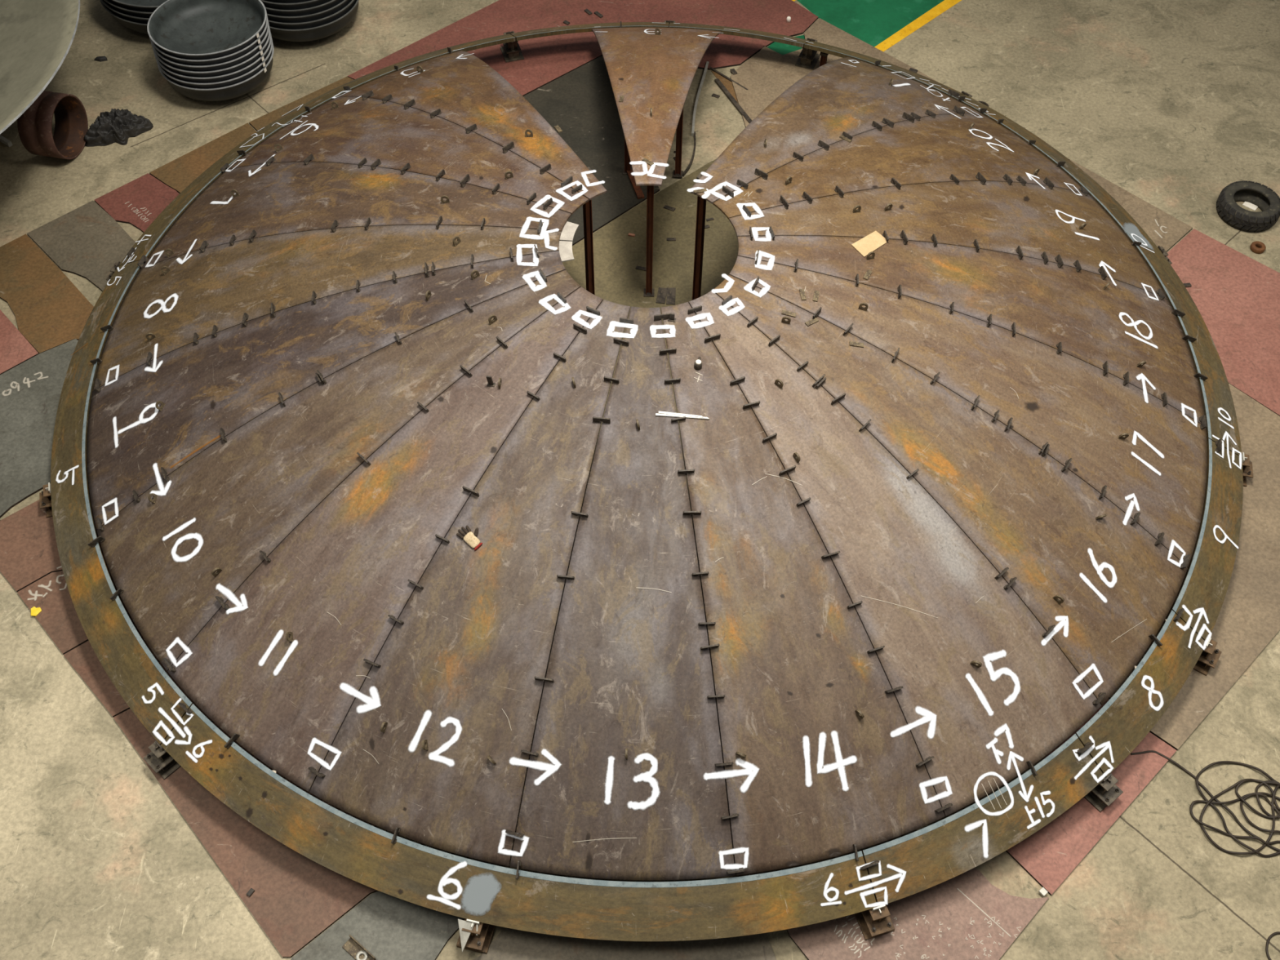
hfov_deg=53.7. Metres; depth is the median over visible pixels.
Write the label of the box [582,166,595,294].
support post
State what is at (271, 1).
head
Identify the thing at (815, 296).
block
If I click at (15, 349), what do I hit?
floor plate
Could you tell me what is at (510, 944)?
floor plate
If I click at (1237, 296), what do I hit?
floor plate
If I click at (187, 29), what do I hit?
head
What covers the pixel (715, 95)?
scrap piece
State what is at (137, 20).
head
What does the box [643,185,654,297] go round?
support post
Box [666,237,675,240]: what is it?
scrap piece
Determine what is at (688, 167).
strip
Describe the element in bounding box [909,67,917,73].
block
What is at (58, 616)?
floor plate
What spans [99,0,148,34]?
head
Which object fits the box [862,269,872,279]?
block
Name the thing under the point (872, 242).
cardboard sheet
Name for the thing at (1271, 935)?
cable loop
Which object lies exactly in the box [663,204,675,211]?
scrap piece
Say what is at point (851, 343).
block
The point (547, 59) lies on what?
floor plate
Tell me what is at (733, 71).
scrap piece
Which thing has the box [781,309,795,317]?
block
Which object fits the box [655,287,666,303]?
scrap piece
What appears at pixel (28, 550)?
floor plate
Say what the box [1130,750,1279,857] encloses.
cable
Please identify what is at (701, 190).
block
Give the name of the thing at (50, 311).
floor plate
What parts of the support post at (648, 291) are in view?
foot plate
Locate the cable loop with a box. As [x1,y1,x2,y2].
[1265,931,1279,959]
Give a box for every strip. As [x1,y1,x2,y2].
[682,131,696,176]
[691,61,708,136]
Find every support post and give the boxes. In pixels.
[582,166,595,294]
[622,138,631,174]
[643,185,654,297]
[672,108,683,177]
[692,173,706,300]
[819,52,828,66]
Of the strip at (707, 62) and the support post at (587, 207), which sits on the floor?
the strip at (707, 62)
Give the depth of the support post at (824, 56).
16.45 m
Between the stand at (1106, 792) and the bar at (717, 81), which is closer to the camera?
the stand at (1106, 792)
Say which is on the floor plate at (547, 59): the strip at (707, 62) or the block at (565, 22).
the block at (565, 22)
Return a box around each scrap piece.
[635,265,645,271]
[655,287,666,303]
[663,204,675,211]
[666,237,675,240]
[666,287,675,304]
[711,93,719,98]
[729,68,737,75]
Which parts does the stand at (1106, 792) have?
plate, plate, cap plate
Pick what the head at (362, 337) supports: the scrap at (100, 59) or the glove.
the glove
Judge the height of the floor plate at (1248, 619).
0.025 m
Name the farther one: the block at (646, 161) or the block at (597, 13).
the block at (597, 13)
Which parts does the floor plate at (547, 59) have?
cap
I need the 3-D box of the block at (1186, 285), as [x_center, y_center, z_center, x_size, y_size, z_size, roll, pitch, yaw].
[6.161,-2.197,14.262,0.118,0.022,0.050,-7,54,-6]
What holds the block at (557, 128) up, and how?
on the head at (362, 337)
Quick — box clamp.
[342,934,376,959]
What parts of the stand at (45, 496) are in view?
plate, cap plate, plate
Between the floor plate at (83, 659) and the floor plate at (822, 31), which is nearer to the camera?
the floor plate at (83, 659)
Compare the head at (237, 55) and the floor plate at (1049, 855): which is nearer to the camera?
the floor plate at (1049, 855)
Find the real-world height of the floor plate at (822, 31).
0.025 m
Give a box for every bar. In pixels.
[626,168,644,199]
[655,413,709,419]
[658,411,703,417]
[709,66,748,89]
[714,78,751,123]
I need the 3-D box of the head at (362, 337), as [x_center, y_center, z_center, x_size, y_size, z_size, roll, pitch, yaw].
[0.079,-1.778,12.558,12.000,1.676,12.000,-32,60,-22]
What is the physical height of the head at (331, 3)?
0.400 m
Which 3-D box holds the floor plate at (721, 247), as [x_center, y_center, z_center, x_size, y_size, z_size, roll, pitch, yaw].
[0.751,-2.686,14.630,1.179,0.025,1.107,-37,61,-24]
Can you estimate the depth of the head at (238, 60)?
15.59 m
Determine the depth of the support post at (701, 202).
13.35 m
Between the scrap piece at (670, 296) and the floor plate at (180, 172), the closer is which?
the scrap piece at (670, 296)
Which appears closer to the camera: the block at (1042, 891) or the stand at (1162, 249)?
the block at (1042, 891)
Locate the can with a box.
[693,356,702,369]
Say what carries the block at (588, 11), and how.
on the floor plate at (547, 59)
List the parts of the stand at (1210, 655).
plate, plate, cap plate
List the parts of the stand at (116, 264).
plate, cap plate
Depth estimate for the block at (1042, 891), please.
10.12 m
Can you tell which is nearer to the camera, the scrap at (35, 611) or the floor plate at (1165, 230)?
the scrap at (35, 611)
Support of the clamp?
on the floor plate at (389, 927)
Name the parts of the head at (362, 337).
petal plate, petal plate, petal plate, petal plate, petal plate, petal plate, petal plate, petal plate, petal plate, petal plate, petal plate, petal plate, petal plate, petal plate, petal plate, petal plate, petal plate, petal plate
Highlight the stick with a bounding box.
[627,232,635,236]
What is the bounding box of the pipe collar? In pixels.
[17,90,88,159]
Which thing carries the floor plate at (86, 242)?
on the floor
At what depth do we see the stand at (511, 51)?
16.72 m
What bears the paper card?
on the floor
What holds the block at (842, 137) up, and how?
on the head at (362, 337)
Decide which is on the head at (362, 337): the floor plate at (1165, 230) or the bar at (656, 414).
the bar at (656, 414)
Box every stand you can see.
[39,482,53,517]
[106,261,120,280]
[142,740,181,779]
[456,918,495,953]
[499,31,524,62]
[664,20,675,27]
[795,38,820,70]
[854,888,894,940]
[960,91,972,97]
[1084,773,1123,812]
[1157,245,1172,264]
[1193,637,1222,675]
[1241,452,1253,486]
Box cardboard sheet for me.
[851,231,886,257]
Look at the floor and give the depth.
12.36 m
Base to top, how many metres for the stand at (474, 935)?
0.328 m
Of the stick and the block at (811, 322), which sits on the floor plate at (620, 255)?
the stick
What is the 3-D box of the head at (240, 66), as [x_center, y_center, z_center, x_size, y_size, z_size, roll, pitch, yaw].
[-5.420,-5.477,16.140,1.460,0.400,1.460,1,53,0]
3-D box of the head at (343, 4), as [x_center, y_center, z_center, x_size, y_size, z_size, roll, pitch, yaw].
[-4.540,-6.490,16.979,1.550,0.400,1.550,1,53,0]
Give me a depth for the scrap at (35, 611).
11.65 m
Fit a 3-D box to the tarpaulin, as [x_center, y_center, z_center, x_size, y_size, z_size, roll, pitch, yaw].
[-6.534,-4.468,15.753,0.814,0.301,0.556,-6,53,-5]
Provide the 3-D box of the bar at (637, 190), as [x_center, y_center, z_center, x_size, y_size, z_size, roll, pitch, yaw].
[-0.057,-3.576,15.257,0.080,0.030,0.517,-13,54,-10]
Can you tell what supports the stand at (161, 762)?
on the floor plate at (295, 898)
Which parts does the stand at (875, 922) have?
plate, plate, cap plate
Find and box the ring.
[1249,240,1266,253]
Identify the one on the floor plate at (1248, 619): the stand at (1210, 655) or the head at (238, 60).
the stand at (1210, 655)
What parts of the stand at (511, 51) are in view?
plate, plate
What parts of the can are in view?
lid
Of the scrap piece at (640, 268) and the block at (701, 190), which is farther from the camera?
the scrap piece at (640, 268)
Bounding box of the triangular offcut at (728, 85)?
[710,70,737,102]
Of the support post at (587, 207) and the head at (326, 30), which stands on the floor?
the head at (326, 30)
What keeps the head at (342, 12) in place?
on the head at (326, 30)
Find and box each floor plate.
[0,234,93,353]
[0,310,39,374]
[0,338,78,518]
[0,490,106,591]
[17,563,159,662]
[26,200,135,291]
[63,640,213,722]
[94,173,179,232]
[113,708,382,957]
[149,122,257,193]
[248,76,353,131]
[290,891,464,959]
[347,0,817,96]
[473,927,776,959]
[523,56,659,245]
[592,159,715,318]
[700,200,738,296]
[730,45,821,120]
[786,868,1048,959]
[804,17,935,80]
[1005,699,1176,895]
[1070,160,1192,251]
[1108,383,1279,750]
[1166,228,1279,416]
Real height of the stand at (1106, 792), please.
0.302 m
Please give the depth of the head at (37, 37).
14.47 m
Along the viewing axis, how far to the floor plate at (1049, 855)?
10.47 m
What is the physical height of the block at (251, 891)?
0.022 m
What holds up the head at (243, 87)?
on the floor
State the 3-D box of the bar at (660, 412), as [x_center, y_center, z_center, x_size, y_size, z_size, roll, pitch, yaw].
[0.353,-0.559,10.836,0.390,0.033,0.020,5,53,3]
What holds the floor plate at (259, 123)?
on the floor
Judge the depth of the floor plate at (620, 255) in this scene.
14.58 m
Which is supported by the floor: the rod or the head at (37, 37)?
the rod
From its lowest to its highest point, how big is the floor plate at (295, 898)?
0.025 m
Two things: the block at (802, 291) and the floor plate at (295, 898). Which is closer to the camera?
the floor plate at (295, 898)
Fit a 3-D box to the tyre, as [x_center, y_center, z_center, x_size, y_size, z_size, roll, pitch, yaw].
[7.210,-3.241,14.954,0.716,0.225,0.716,1,53,0]
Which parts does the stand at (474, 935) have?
cap plate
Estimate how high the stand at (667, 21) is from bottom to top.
0.302 m
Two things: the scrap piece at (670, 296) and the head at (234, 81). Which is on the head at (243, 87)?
the head at (234, 81)
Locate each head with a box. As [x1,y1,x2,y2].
[0,0,79,133]
[50,21,1243,941]
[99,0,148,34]
[100,0,149,24]
[104,0,152,17]
[108,0,167,12]
[146,0,266,59]
[149,15,267,66]
[151,20,269,71]
[152,27,270,77]
[154,31,271,83]
[155,39,272,88]
[157,44,274,101]
[260,0,331,9]
[263,0,311,3]
[265,0,343,16]
[266,0,351,22]
[267,0,356,29]
[269,0,359,41]
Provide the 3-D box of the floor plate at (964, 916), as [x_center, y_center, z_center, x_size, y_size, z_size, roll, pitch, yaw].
[2.178,3.509,9.994,2.194,0.030,1.100,1,53,0]
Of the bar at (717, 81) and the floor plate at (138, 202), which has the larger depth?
the bar at (717, 81)
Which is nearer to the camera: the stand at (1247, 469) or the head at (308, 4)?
the stand at (1247, 469)
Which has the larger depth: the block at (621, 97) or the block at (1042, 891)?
the block at (621, 97)
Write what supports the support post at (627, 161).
on the floor plate at (582, 103)
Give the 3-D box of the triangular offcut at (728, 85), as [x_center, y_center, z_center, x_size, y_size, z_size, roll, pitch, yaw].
[1.334,-5.008,16.383,0.325,0.006,1.242,-19,56,-14]
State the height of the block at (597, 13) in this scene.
0.022 m
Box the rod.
[978,101,988,106]
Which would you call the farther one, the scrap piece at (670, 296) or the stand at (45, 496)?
the scrap piece at (670, 296)
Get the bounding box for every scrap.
[31,606,41,616]
[93,56,107,62]
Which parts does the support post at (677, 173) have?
foot plate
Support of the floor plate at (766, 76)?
on the floor
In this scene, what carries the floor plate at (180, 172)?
on the floor
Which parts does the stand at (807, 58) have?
plate, plate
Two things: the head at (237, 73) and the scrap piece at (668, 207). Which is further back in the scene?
the head at (237, 73)
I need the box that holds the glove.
[456,525,482,550]
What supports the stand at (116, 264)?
on the floor plate at (86, 242)
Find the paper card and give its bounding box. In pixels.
[1242,201,1257,210]
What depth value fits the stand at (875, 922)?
9.84 m
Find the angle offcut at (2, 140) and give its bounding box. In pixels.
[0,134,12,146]
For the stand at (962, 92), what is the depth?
15.90 m
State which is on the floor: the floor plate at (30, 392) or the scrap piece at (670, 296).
the floor plate at (30, 392)
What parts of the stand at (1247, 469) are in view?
plate, cap plate, plate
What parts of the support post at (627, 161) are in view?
foot plate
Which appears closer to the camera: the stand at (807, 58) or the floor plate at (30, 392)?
the floor plate at (30, 392)
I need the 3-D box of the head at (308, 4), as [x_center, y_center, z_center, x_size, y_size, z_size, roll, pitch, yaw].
[-4.539,-6.604,16.827,1.550,0.400,1.550,1,53,0]
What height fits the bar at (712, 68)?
0.020 m
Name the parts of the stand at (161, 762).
cap plate, plate, plate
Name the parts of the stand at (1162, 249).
cap plate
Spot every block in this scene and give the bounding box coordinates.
[246,888,254,897]
[554,124,562,133]
[563,20,569,25]
[584,8,591,15]
[594,11,603,17]
[618,95,624,102]
[641,158,653,165]
[693,187,706,193]
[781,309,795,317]
[799,288,806,300]
[804,317,818,326]
[812,289,819,302]
[839,135,851,142]
[849,341,863,347]
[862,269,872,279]
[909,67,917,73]
[1038,887,1048,896]
[1182,282,1191,287]
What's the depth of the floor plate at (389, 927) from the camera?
9.93 m
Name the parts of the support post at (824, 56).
head plate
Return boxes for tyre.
[1216,180,1279,231]
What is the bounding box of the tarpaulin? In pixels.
[83,108,153,146]
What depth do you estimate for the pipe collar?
15.23 m
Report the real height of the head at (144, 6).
0.400 m
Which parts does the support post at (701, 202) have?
head plate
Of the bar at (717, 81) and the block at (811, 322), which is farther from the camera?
the bar at (717, 81)
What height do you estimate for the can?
0.088 m
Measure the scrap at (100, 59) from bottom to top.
0.040 m
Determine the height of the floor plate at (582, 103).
0.025 m
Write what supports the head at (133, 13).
on the head at (137, 20)
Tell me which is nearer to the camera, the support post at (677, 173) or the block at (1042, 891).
the block at (1042, 891)
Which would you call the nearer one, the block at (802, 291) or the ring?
the block at (802, 291)
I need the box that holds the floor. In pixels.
[0,0,1279,959]

